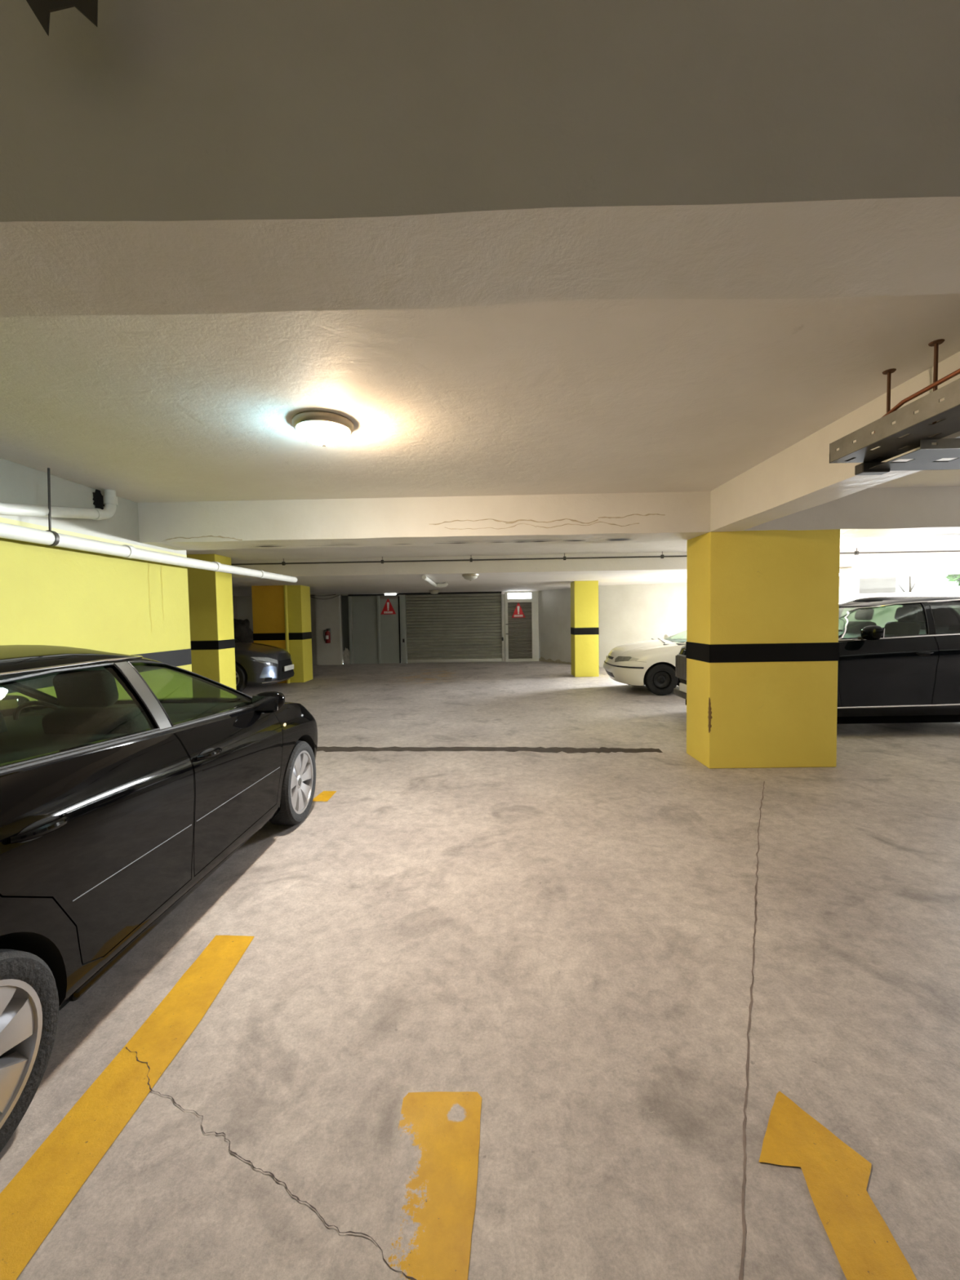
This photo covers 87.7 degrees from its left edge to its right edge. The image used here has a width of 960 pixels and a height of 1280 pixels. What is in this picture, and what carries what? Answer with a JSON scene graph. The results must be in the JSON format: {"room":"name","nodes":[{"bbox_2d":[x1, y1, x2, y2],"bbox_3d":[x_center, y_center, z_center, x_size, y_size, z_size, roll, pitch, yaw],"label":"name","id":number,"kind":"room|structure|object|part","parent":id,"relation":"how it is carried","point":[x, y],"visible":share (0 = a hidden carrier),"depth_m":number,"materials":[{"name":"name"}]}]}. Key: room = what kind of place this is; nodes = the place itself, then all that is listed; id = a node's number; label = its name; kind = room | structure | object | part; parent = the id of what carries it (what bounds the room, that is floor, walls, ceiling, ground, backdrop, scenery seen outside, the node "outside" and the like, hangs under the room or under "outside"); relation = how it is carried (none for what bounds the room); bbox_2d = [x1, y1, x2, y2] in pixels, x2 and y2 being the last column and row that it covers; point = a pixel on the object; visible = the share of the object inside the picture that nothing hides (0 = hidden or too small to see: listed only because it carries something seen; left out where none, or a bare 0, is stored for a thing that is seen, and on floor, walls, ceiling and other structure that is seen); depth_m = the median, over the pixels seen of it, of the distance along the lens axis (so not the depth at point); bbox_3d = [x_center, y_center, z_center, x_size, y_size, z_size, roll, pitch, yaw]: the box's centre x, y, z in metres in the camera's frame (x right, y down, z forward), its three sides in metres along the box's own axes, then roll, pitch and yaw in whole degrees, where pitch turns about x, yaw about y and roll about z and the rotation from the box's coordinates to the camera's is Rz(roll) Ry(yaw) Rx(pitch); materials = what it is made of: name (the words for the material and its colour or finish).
{"room":"parking garage","nodes":[
{"label":"parking garage","id":0,"kind":"room"},
{"bbox_2d":[0,457,192,706],"bbox_3d":[-3.565,0.172,-0.585,0.292,2.930,12.719,-1,3,1],"label":"wall","id":1,"kind":"structure","parent":0,"point":[50,596],"depth_m":4.30,"materials":[{"name":"yellow paint"}]},
{"bbox_2d":[0,488,117,519],"bbox_3d":[-3.328,-1.000,2.012,0.104,0.437,5.022,-1,3,1],"label":"drain pipe","id":2,"kind":"object","parent":1,"relation":"attached to","point":[110,500],"visible":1,"depth_m":3.96,"materials":[{"name":"white plastic"}]},
{"bbox_2d":[0,0,959,317],"bbox_3d":[2.696,-1.238,1.067,22.600,0.716,0.310,-1,3,1],"label":"ceiling beam","id":3,"kind":"structure","parent":1,"relation":"attached to","point":[159,157],"depth_m":0.97,"materials":[{"name":"paint"}]},
{"bbox_2d":[137,486,959,550],"bbox_3d":[5.340,-1.355,5.101,17.425,0.504,0.592,-1,3,1],"label":"beam","id":4,"kind":"structure","parent":1,"relation":"attached to","point":[883,512],"depth_m":4.90,"materials":[{"name":"paint"}]},
{"bbox_2d":[232,595,237,619],"bbox_3d":[-8.630,-0.146,5.191,0.200,3.200,24.150,-1,3,1],"label":"wall","id":5,"kind":"structure","parent":0,"point":[234,597],"depth_m":17.08,"materials":[{"name":"paint"}]},
{"bbox_2d":[251,585,286,683],"bbox_3d":[-5.175,-0.141,12.486,0.808,2.400,0.384,-1,3,1],"label":"wall","id":6,"kind":"structure","parent":0,"point":[268,601],"depth_m":12.28,"materials":[{"name":"paint"}]},
{"bbox_2d":[283,585,290,683],"bbox_3d":[-4.729,-0.137,12.242,0.080,2.400,0.080,-1,3,1],"label":"downpipe","id":7,"kind":"object","parent":6,"relation":"attached to","point":[285,587],"visible":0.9,"depth_m":12.19,"materials":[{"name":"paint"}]},
{"bbox_2d":[236,594,353,664],"bbox_3d":[-2.960,-0.401,17.292,10.800,2.400,0.200,-1,3,1],"label":"wall","id":8,"kind":"structure","parent":0,"point":[244,603],"depth_m":17.23,"materials":[{"name":"grey paint"}]},
{"bbox_2d":[398,591,505,663],"bbox_3d":[-0.952,-0.429,17.158,3.620,2.400,0.210,-1,3,1],"label":"door","id":9,"kind":"structure","parent":8,"relation":"in","point":[459,626],"depth_m":17.16,"materials":[{"name":"metal"}]},
{"bbox_3d":[-2.631,-0.366,17.179,0.200,2.330,0.140,-1,3,1],"label":"guide rail","id":10,"kind":"part","parent":9,"relation":"part of","materials":[{"name":"grey metal"}]},
{"bbox_3d":[0.798,-0.407,17.130,0.120,2.300,0.140,-1,3,1],"label":"guide rail","id":11,"kind":"part","parent":9,"relation":"part of","materials":[{"name":"metal"}]},
{"bbox_2d":[340,577,895,663],"bbox_3d":[2.935,-0.853,17.346,22.600,3.100,0.090,-1,3,1],"label":"trim","id":12,"kind":"structure","parent":8,"relation":"attached to","point":[882,584],"depth_m":17.11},
{"bbox_2d":[341,593,400,664],"bbox_3d":[-3.741,-0.375,17.178,1.980,2.385,0.130,-1,3,1],"label":"double door","id":13,"kind":"structure","parent":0,"point":[375,637],"depth_m":17.18,"materials":[{"name":"grey metal"}]},
{"bbox_3d":[-4.606,-0.351,17.231,0.250,2.360,0.050,-1,3,1],"label":"panel","id":14,"kind":"part","parent":13,"relation":"part of","materials":[{"name":"grey metal"}]},
{"bbox_2d":[342,648,353,663],"bbox_3d":[-4.559,0.544,17.259,0.382,0.569,0.132,-1,3,1],"label":"trim","id":15,"kind":"structure","parent":13,"relation":"attached to","point":[346,652],"depth_m":17.21,"materials":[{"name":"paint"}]},
{"bbox_3d":[-4.446,-0.336,17.185,0.090,2.330,0.120,-1,3,1],"label":"post","id":16,"kind":"part","parent":13,"relation":"part of","materials":[{"name":"grey metal"}]},
{"bbox_3d":[-3.941,-0.346,17.217,0.880,2.330,0.060,-1,3,1],"label":"panel","id":17,"kind":"part","parent":13,"relation":"part of","materials":[{"name":"grey metal"}]},
{"bbox_3d":[-3.646,-1.541,17.128,1.730,0.055,0.100,-1,3,1],"label":"head rail","id":18,"kind":"part","parent":13,"relation":"part of","materials":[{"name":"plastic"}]},
{"bbox_3d":[-3.466,-0.352,17.176,0.090,2.330,0.110,-1,3,1],"label":"post","id":19,"kind":"part","parent":13,"relation":"part of","materials":[{"name":"grey metal"}]},
{"bbox_2d":[380,599,395,614],"bbox_3d":[-3.145,-1.141,17.123,0.530,0.520,0.012,-1,3,1],"label":"warning sign","id":20,"kind":"object","parent":13,"relation":"attached to","point":[388,608],"visible":1,"depth_m":17.12,"materials":[{"name":"red metal"}]},
{"bbox_3d":[-3.105,-0.305,17.208,0.630,2.220,0.060,-1,3,1],"label":"panel","id":21,"kind":"part","parent":13,"relation":"part of","materials":[{"name":"grey metal"}]},
{"bbox_2d":[0,661,959,1279],"bbox_3d":[2.796,1.366,5.107,22.600,0.204,24.150,-1,3,1],"label":"floor","id":22,"kind":"structure","parent":0,"point":[519,886],"depth_m":2.00,"materials":[{"name":"concrete"}]},
{"bbox_2d":[0,935,254,1279],"bbox_3d":[-1.201,1.503,1.426,0.232,0.001,2.079,-1,3,1],"label":"parking line","id":23,"kind":"object","parent":22,"relation":"on","point":[31,1204],"visible":1,"depth_m":1.58,"materials":[{"name":"yellow paint"}]},
{"bbox_2d":[0,644,317,1151],"bbox_3d":[-2.232,0.742,2.593,1.970,1.456,4.174,-1,3,1],"label":"car","id":24,"kind":"object","parent":22,"relation":"on","point":[113,811],"visible":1,"depth_m":2.04,"materials":[{"name":"black paint"}]},
{"bbox_3d":[-2.604,0.639,2.534,0.460,0.591,0.259,-1,3,1],"label":"seat","id":25,"kind":"part","parent":24,"relation":"part of","materials":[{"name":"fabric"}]},
{"bbox_2d":[0,694,35,712],"bbox_3d":[-3.051,0.445,3.308,0.282,0.164,0.114,-1,3,1],"label":"mirror","id":26,"kind":"object","parent":24,"relation":"attached to","point":[9,701],"depth_m":3.26,"materials":[{"name":"metal"}]},
{"bbox_3d":[-2.921,0.801,2.958,0.370,0.718,1.039,-1,3,1],"label":"door","id":27,"kind":"part","parent":24,"relation":"part of","materials":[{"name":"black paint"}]},
{"bbox_3d":[-1.368,0.592,1.578,0.054,0.032,0.213,-1,3,1],"label":"door handle","id":28,"kind":"part","parent":24,"relation":"part of","materials":[{"name":"black paint"}]},
{"bbox_3d":[-1.884,0.627,2.524,0.460,0.591,0.259,-1,3,1],"label":"seat","id":29,"kind":"part","parent":24,"relation":"part of","materials":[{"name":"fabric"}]},
{"bbox_3d":[-1.565,0.795,1.891,0.370,0.784,1.049,-1,3,1],"label":"door","id":30,"kind":"part","parent":24,"relation":"part of","materials":[{"name":"black paint"}]},
{"bbox_3d":[-2.252,0.335,2.289,1.580,0.616,3.120,-1,3,1],"label":"cabin frame","id":31,"kind":"part","parent":24,"relation":"part of","materials":[{"name":"black paint"}]},
{"bbox_3d":[-1.393,0.891,2.058,0.006,0.030,0.690,-1,3,1],"label":"door moulding","id":32,"kind":"part","parent":24,"relation":"part of","materials":[{"name":"plastic"}]},
{"bbox_3d":[-1.558,0.262,2.319,0.196,0.325,0.084,-2,3,-15],"label":"pillar trim","id":33,"kind":"part","parent":24,"relation":"part of","materials":[{"name":"silver metal"}]},
{"bbox_3d":[-1.481,1.227,2.610,0.105,0.067,1.660,-1,3,1],"label":"sill","id":34,"kind":"part","parent":24,"relation":"part of","materials":[{"name":"black paint"}]},
{"bbox_3d":[-1.363,0.577,2.538,0.054,0.032,0.213,-1,3,1],"label":"door handle","id":35,"kind":"part","parent":24,"relation":"part of","materials":[{"name":"black paint"}]},
{"bbox_3d":[-1.551,0.779,2.939,0.370,0.718,1.039,-1,3,1],"label":"door","id":36,"kind":"part","parent":24,"relation":"part of","materials":[{"name":"black paint"}]},
{"bbox_3d":[-1.379,0.878,2.933,0.006,0.036,0.980,-1,3,1],"label":"door moulding","id":37,"kind":"part","parent":24,"relation":"part of","materials":[{"name":"plastic"}]},
{"bbox_2d":[251,691,284,713],"bbox_3d":[-1.422,0.418,3.285,0.282,0.164,0.114,-1,3,1],"label":"mirror","id":38,"kind":"object","parent":24,"relation":"attached to","point":[265,702],"depth_m":3.23,"materials":[{"name":"black plastic"}]},
{"bbox_2d":[186,554,236,697],"bbox_3d":[-5.098,-0.152,9.118,0.958,2.730,0.578,-1,3,1],"label":"concrete pillar","id":39,"kind":"structure","parent":22,"relation":"on","point":[212,641],"depth_m":8.85,"materials":[{"name":"paint"}]},
{"bbox_2d":[233,617,253,642],"bbox_3d":[-6.929,0.190,14.028,1.327,1.656,1.195,-1,3,1],"label":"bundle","id":40,"kind":"object","parent":22,"relation":"on","point":[242,632],"visible":0.13,"depth_m":13.81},
{"bbox_2d":[234,637,294,692],"bbox_3d":[-6.570,0.323,11.307,4.530,1.631,1.750,-1,3,1],"label":"car","id":41,"kind":"object","parent":22,"relation":"on","point":[255,664],"visible":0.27,"depth_m":10.63,"materials":[{"name":"grey paint"}]},
{"bbox_2d":[277,658,294,680],"bbox_3d":[-4.363,0.651,11.293,0.078,0.420,0.920,-1,3,1],"label":"grille","id":42,"kind":"object","parent":41,"relation":"attached to","point":[285,666],"depth_m":11.15,"materials":[{"name":"plastic"}]},
{"bbox_3d":[-4.309,0.625,11.291,0.018,0.110,0.520,-1,3,1],"label":"number plate","id":43,"kind":"part","parent":41,"relation":"part of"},
{"bbox_2d":[287,585,312,682],"bbox_3d":[-4.598,-0.158,12.645,0.458,2.400,0.658,-1,3,1],"label":"concrete pillar","id":44,"kind":"structure","parent":22,"relation":"on","point":[299,608],"depth_m":12.35,"materials":[{"name":"paint"}]},
{"bbox_2d":[312,791,336,801],"bbox_3d":[-1.369,1.369,4.387,0.155,0.001,0.260,-1,3,1],"label":"parking line","id":45,"kind":"object","parent":22,"relation":"on","point":[324,796],"visible":0.94,"depth_m":4.38,"materials":[{"name":"yellow paint"}]},
{"bbox_2d":[315,594,342,665],"bbox_3d":[-5.163,-0.355,17.093,0.800,2.400,0.240,-1,3,1],"label":"pillar","id":46,"kind":"structure","parent":22,"relation":"on","point":[328,611],"depth_m":16.98,"materials":[{"name":"grey paint"}]},
{"bbox_2d":[323,628,331,643],"bbox_3d":[-5.162,-0.145,16.890,0.240,0.500,0.186,-1,3,1],"label":"fire extinguisher","id":47,"kind":"object","parent":46,"relation":"attached to","point":[327,638],"visible":1,"depth_m":16.84,"materials":[{"name":"metal"}]},
{"bbox_2d":[371,1091,481,1279],"bbox_3d":[-0.130,1.505,1.003,0.256,0.001,1.263,-1,3,1],"label":"parking line","id":48,"kind":"object","parent":22,"relation":"on","point":[425,1233],"visible":1,"depth_m":1.35,"materials":[{"name":"yellow paint"}]},
{"bbox_2d":[570,580,599,676],"bbox_3d":[2.670,-0.287,12.781,0.606,2.400,0.578,-1,3,1],"label":"concrete pillar","id":49,"kind":"structure","parent":22,"relation":"on","point":[584,629],"depth_m":12.50,"materials":[{"name":"paint"}]},
{"bbox_2d":[603,630,686,695],"bbox_3d":[4.480,0.283,10.163,3.862,1.446,1.902,-1,3,3],"label":"car","id":50,"kind":"object","parent":22,"relation":"on","point":[651,664],"visible":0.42,"depth_m":9.49,"materials":[{"name":"white paint"}]},
{"bbox_3d":[2.581,0.557,10.263,0.029,0.090,0.500,-1,3,3],"label":"number plate","id":51,"kind":"part","parent":50,"relation":"part of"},
{"bbox_2d":[604,669,614,677],"bbox_3d":[2.648,0.681,10.265,0.084,0.100,0.720,-1,3,3],"label":"grille","id":52,"kind":"object","parent":50,"relation":"attached to","point":[610,673],"depth_m":10.06,"materials":[{"name":"plastic"}]},
{"bbox_2d":[663,634,671,639],"bbox_3d":[4.114,-0.045,10.951,0.114,0.160,0.275,-1,3,1],"label":"mirror","id":53,"kind":"object","parent":50,"relation":"attached to","point":[667,636],"depth_m":10.91,"materials":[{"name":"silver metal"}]},
{"bbox_3d":[4.932,-0.141,10.116,2.740,0.611,1.450,-1,3,3],"label":"cabin frame","id":54,"kind":"part","parent":50,"relation":"part of","materials":[{"name":"white paint"}]},
{"bbox_2d":[685,528,839,768],"bbox_3d":[2.894,0.086,5.202,1.266,2.350,0.579,-1,3,1],"label":"concrete pillar","id":55,"kind":"structure","parent":22,"relation":"on","point":[762,644],"depth_m":4.92,"materials":[{"name":"yellow paint"}]},
{"bbox_2d":[673,595,959,724],"bbox_3d":[5.227,0.273,6.915,4.715,1.741,2.329,-1,3,1],"label":"car","id":56,"kind":"object","parent":22,"relation":"on","point":[899,662],"visible":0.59,"depth_m":6.00,"materials":[{"name":"black paint"}]},
{"bbox_2d":[675,653,686,679],"bbox_3d":[2.950,0.404,6.952,0.132,0.350,0.920,-1,3,1],"label":"grille","id":57,"kind":"object","parent":56,"relation":"attached to","point":[680,659],"depth_m":7.21,"materials":[{"name":"silver metal"}]},
{"bbox_3d":[2.891,0.685,6.966,0.030,0.110,0.520,-1,3,1],"label":"number plate","id":58,"kind":"part","parent":56,"relation":"part of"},
{"bbox_3d":[5.469,0.024,7.261,0.259,0.591,0.460,-1,3,1],"label":"seat","id":59,"kind":"part","parent":56,"relation":"part of","materials":[{"name":"fabric"}]},
{"bbox_2d":[857,625,884,639],"bbox_3d":[4.599,-0.075,5.909,0.142,0.195,0.334,-1,3,1],"label":"mirror","id":60,"kind":"object","parent":56,"relation":"attached to","point":[871,632],"depth_m":5.80,"materials":[{"name":"black plastic"}]},
{"bbox_3d":[4.875,0.367,6.166,1.174,0.827,0.414,-1,3,1],"label":"door","id":61,"kind":"part","parent":56,"relation":"part of","materials":[{"name":"black paint"}]},
{"bbox_3d":[5.423,-0.050,6.021,2.187,0.102,0.092,-1,3,3],"label":"window trim","id":62,"kind":"part","parent":56,"relation":"part of","materials":[{"name":"silver metal"}]},
{"bbox_3d":[5.402,-0.261,6.373,2.134,0.500,0.605,-1,3,1],"label":"window trim","id":63,"kind":"part","parent":56,"relation":"part of","materials":[{"name":"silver metal"}]},
{"bbox_3d":[5.700,-0.262,6.884,3.550,0.686,1.770,-1,3,1],"label":"cabin frame","id":64,"kind":"part","parent":56,"relation":"part of","materials":[{"name":"black paint"}]},
{"bbox_3d":[5.460,0.058,6.542,0.259,0.591,0.460,-1,3,1],"label":"seat","id":65,"kind":"part","parent":56,"relation":"part of","materials":[{"name":"fabric"}]},
{"bbox_3d":[6.320,0.050,7.250,0.259,0.591,0.460,-1,3,1],"label":"seat","id":66,"kind":"part","parent":56,"relation":"part of","materials":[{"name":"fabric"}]},
{"bbox_3d":[5.278,0.154,5.919,0.213,0.032,0.054,-1,3,1],"label":"door handle","id":67,"kind":"part","parent":56,"relation":"part of","materials":[{"name":"black paint"}]},
{"bbox_3d":[5.949,0.329,6.150,1.063,0.869,0.414,-1,3,1],"label":"door","id":68,"kind":"part","parent":56,"relation":"part of","materials":[{"name":"black paint"}]},
{"bbox_2d":[759,1091,916,1279],"bbox_3d":[0.935,1.487,0.987,0.311,0.001,1.261,-1,3,1],"label":"floor arrow","id":69,"kind":"object","parent":22,"relation":"on","point":[836,1175],"depth_m":1.34,"materials":[{"name":"yellow paint"}]},
{"bbox_2d":[0,293,959,560],"bbox_3d":[2.749,-1.683,5.291,22.600,0.420,8.700,-1,3,1],"label":"ceiling","id":70,"kind":"structure","parent":0,"point":[602,395],"depth_m":2.65,"materials":[{"name":"paint"}]},
{"bbox_2d":[0,467,297,582],"bbox_3d":[-3.259,-0.973,4.053,0.120,0.682,9.102,-1,3,1],"label":"drain pipe","id":71,"kind":"object","parent":70,"relation":"hanging from","point":[49,537],"visible":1,"depth_m":4.34,"materials":[{"name":"white plastic"}]},
{"bbox_3d":[-3.264,-1.057,3.789,0.016,0.491,0.036,-1,3,1],"label":"hanger rod","id":72,"kind":"part","parent":71,"relation":"part of","materials":[{"name":"metal"}]},
{"bbox_2d":[292,410,353,446],"bbox_3d":[-0.937,-1.234,2.999,0.354,0.142,0.354,-1,3,1],"label":"ceiling lamp","id":73,"kind":"object","parent":70,"relation":"attached to","point":[324,428],"visible":1,"depth_m":2.90,"materials":[{"name":"white glass"}]},
{"bbox_3d":[-0.937,-1.220,2.999,0.300,0.082,0.300,-1,3,1],"label":"lamp shade","id":74,"kind":"part","parent":73,"relation":"part of","materials":[{"name":"white glass"}]},
{"bbox_2d":[231,547,959,565],"bbox_3d":[2.111,-1.592,9.509,14.000,0.130,0.072,-1,3,1],"label":"conduit","id":75,"kind":"object","parent":70,"relation":"attached to","point":[856,553],"visible":0.84,"depth_m":9.52,"materials":[{"name":"metal"}]},
{"bbox_2d":[710,351,959,531],"bbox_3d":[2.364,-1.216,3.038,0.307,0.491,3.645,-1,3,1],"label":"beam","id":76,"kind":"structure","parent":70,"relation":"attached to","point":[801,477],"depth_m":3.44,"materials":[{"name":"paint"}]},
{"bbox_2d":[829,338,959,463],"bbox_3d":[1.906,-1.062,1.291,0.268,0.423,2.530,-1,3,1],"label":"cable tray","id":77,"kind":"object","parent":70,"relation":"hanging from","point":[934,420],"visible":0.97,"depth_m":2.20,"materials":[{"name":"metal"}]},
{"bbox_3d":[2.028,-1.135,2.483,0.014,0.390,0.014,0,3,23],"label":"hanger rod","id":78,"kind":"part","parent":77,"relation":"part of","materials":[{"name":"brown metal"}]},
{"bbox_2d":[829,404,959,463],"bbox_3d":[1.905,-0.852,1.301,0.260,0.003,2.530,-1,3,1],"label":"tray","id":79,"kind":"object","parent":77,"relation":"on","point":[922,428],"depth_m":2.21,"materials":[{"name":"metal"}]},
{"bbox_3d":[1.776,-0.899,1.301,0.003,0.095,2.530,-1,3,1],"label":"rail","id":80,"kind":"part","parent":77,"relation":"part of","materials":[{"name":"metal"}]},
{"bbox_2d":[854,438,959,475],"bbox_3d":[3.356,-0.898,2.394,2.830,0.060,0.363,-1,3,1],"label":"cable tray","id":81,"kind":"object","parent":77,"relation":"attached to","point":[924,458],"visible":1,"depth_m":2.42,"materials":[{"name":"metal"}]},
{"bbox_2d":[868,448,959,471],"bbox_3d":[3.371,-0.885,2.386,2.800,0.003,0.340,-1,3,1],"label":"tray","id":82,"kind":"object","parent":81,"relation":"on","point":[924,459],"depth_m":2.43,"materials":[{"name":"metal"}]},
{"bbox_3d":[3.368,-0.898,2.214,2.800,0.045,0.003,-1,3,1],"label":"rail","id":83,"kind":"part","parent":81,"relation":"part of","materials":[{"name":"metal"}]},
{"bbox_2d":[873,368,959,433],"bbox_3d":[1.791,-0.945,1.247,0.061,0.106,2.227,-1,3,2],"label":"copper pipe","id":84,"kind":"object","parent":77,"relation":"on","point":[955,373],"visible":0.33,"depth_m":2.02,"materials":[{"name":"brown metal"}]},
{"bbox_3d":[2.036,-0.903,1.297,0.003,0.095,2.530,-1,3,1],"label":"rail","id":85,"kind":"part","parent":77,"relation":"part of","materials":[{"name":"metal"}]},
{"bbox_3d":[2.024,-1.123,2.223,0.014,0.390,0.014,-2,3,-22],"label":"hanger rod","id":86,"kind":"part","parent":77,"relation":"part of","materials":[{"name":"brown metal"}]},
{"bbox_2d":[231,546,959,595],"bbox_3d":[2.912,-1.899,13.463,22.700,0.750,7.650,-1,3,1],"label":"ceiling","id":87,"kind":"structure","parent":0,"point":[538,575],"depth_m":9.75,"materials":[{"name":"paint"}]},
{"bbox_2d":[428,590,439,594],"bbox_3d":[-1.422,-1.481,15.569,0.336,0.135,0.336,-1,3,1],"label":"ceiling lamp","id":88,"kind":"object","parent":87,"relation":"attached to","point":[433,592],"visible":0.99,"depth_m":15.46,"materials":[{"name":"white glass"}]},
{"bbox_2d":[422,574,448,586],"bbox_3d":[-0.970,-1.298,11.045,0.357,0.132,2.460,-1,3,1],"label":"drain pipe","id":89,"kind":"object","parent":87,"relation":"attached to","point":[425,578],"visible":0.99,"depth_m":11.42,"materials":[{"name":"white plastic"}]},
{"bbox_2d":[462,573,479,581],"bbox_3d":[-0.188,-1.241,9.947,0.336,0.135,0.336,-1,3,1],"label":"ceiling lamp","id":90,"kind":"object","parent":87,"relation":"attached to","point":[470,577],"visible":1,"depth_m":9.83,"materials":[{"name":"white glass"}]},
{"bbox_3d":[-0.188,-1.226,9.947,0.285,0.078,0.285,-1,3,1],"label":"lamp shade","id":91,"kind":"part","parent":90,"relation":"part of","materials":[{"name":"clear glass"}]},
{"bbox_2d":[839,566,853,573],"bbox_3d":[7.120,-1.357,9.802,0.336,0.135,0.336,-1,3,1],"label":"ceiling lamp","id":92,"kind":"object","parent":87,"relation":"attached to","point":[842,570],"visible":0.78,"depth_m":9.68,"materials":[{"name":"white glass"}]},
{"bbox_3d":[7.120,-1.342,9.803,0.285,0.078,0.285,-1,3,1],"label":"lamp shade","id":93,"kind":"part","parent":92,"relation":"part of","materials":[{"name":"clear glass"}]},
{"bbox_2d":[537,571,959,667],"bbox_3d":[7.803,-0.372,12.762,14.487,2.400,1.434,1,3,33],"label":"wall","id":94,"kind":"structure","parent":0,"point":[627,613],"depth_m":14.39,"materials":[{"name":"white paint"}]},
{"bbox_2d":[504,591,538,662],"bbox_3d":[1.421,-0.463,17.034,1.130,2.400,0.130,-1,3,1],"label":"door","id":95,"kind":"structure","parent":94,"relation":"in","point":[522,634],"depth_m":17.05,"materials":[{"name":"metal"}]},
{"bbox_2d":[511,603,524,617],"bbox_3d":[1.307,-1.010,16.999,0.460,0.500,0.012,-1,3,1],"label":"warning sign","id":96,"kind":"object","parent":95,"relation":"attached to","point":[517,613],"visible":1,"depth_m":17.00,"materials":[{"name":"red metal"}]},
{"bbox_2d":[507,592,531,599],"bbox_3d":[1.344,-1.503,17.029,0.810,0.200,0.025,-1,3,1],"label":"light","id":97,"kind":"object","parent":95,"relation":"attached to","point":[510,595],"depth_m":17.02,"materials":[{"name":"white plastic"}]},
{"bbox_3d":[1.364,-0.323,17.064,0.810,1.920,0.045,-1,3,1],"label":"louvre panel","id":98,"kind":"part","parent":95,"relation":"part of","materials":[{"name":"metal"}]},
{"bbox_2d":[538,656,571,664],"bbox_3d":[2.766,0.678,15.961,0.001,0.176,2.852,-3,3,-32],"label":"baseboard","id":99,"kind":"structure","parent":94,"relation":"attached to","point":[541,659],"depth_m":16.56,"materials":[{"name":"paint"}]},
{"bbox_2d":[858,572,959,595],"bbox_3d":[11.646,-1.304,10.894,5.437,0.445,0.070,1,3,33],"label":"window","id":100,"kind":"structure","parent":94,"relation":"in","point":[953,573],"depth_m":11.78,"materials":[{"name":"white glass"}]},
{"bbox_3d":[2.633,-1.478,-3.083,22.600,0.350,8.050,-1,3,1],"label":"ceiling","id":101,"kind":"structure","parent":0,"visible":0},
{"bbox_2d":[26,0,97,35],"bbox_3d":[-0.739,-1.237,0.857,0.167,0.384,0.007,-1,3,1],"label":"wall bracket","id":102,"kind":"object","parent":101,"relation":"hanging from","point":[42,9],"visible":1,"depth_m":0.86,"materials":[{"name":"metal"}]},
{"label":"outside","id":103,"kind":"structure","parent":0,"visible":0},
{"bbox_3d":[25.592,-2.116,43.407,70.000,0.050,52.400,-1,3,1],"label":"ground","id":104,"kind":"structure","parent":103,"visible":0},
{"bbox_2d":[897,576,919,591],"bbox_3d":[14.634,-1.734,18.093,2.724,1.903,0.129,-1,3,-8],"label":"shrub","id":105,"kind":"object","parent":104,"relation":"on","point":[910,588],"visible":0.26,"depth_m":18.20,"materials":[{"name":"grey plant"}]},
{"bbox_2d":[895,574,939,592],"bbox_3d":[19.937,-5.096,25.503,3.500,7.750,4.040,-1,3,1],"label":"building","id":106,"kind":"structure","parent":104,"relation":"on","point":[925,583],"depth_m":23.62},
{"bbox_2d":[944,573,959,586],"bbox_3d":[19.552,-2.412,19.716,2.151,2.958,2.271,-1,3,1],"label":"tree","id":107,"kind":"object","parent":104,"relation":"on","point":[956,577],"visible":0.27,"depth_m":19.96,"materials":[{"name":"green plant"}]}
]}

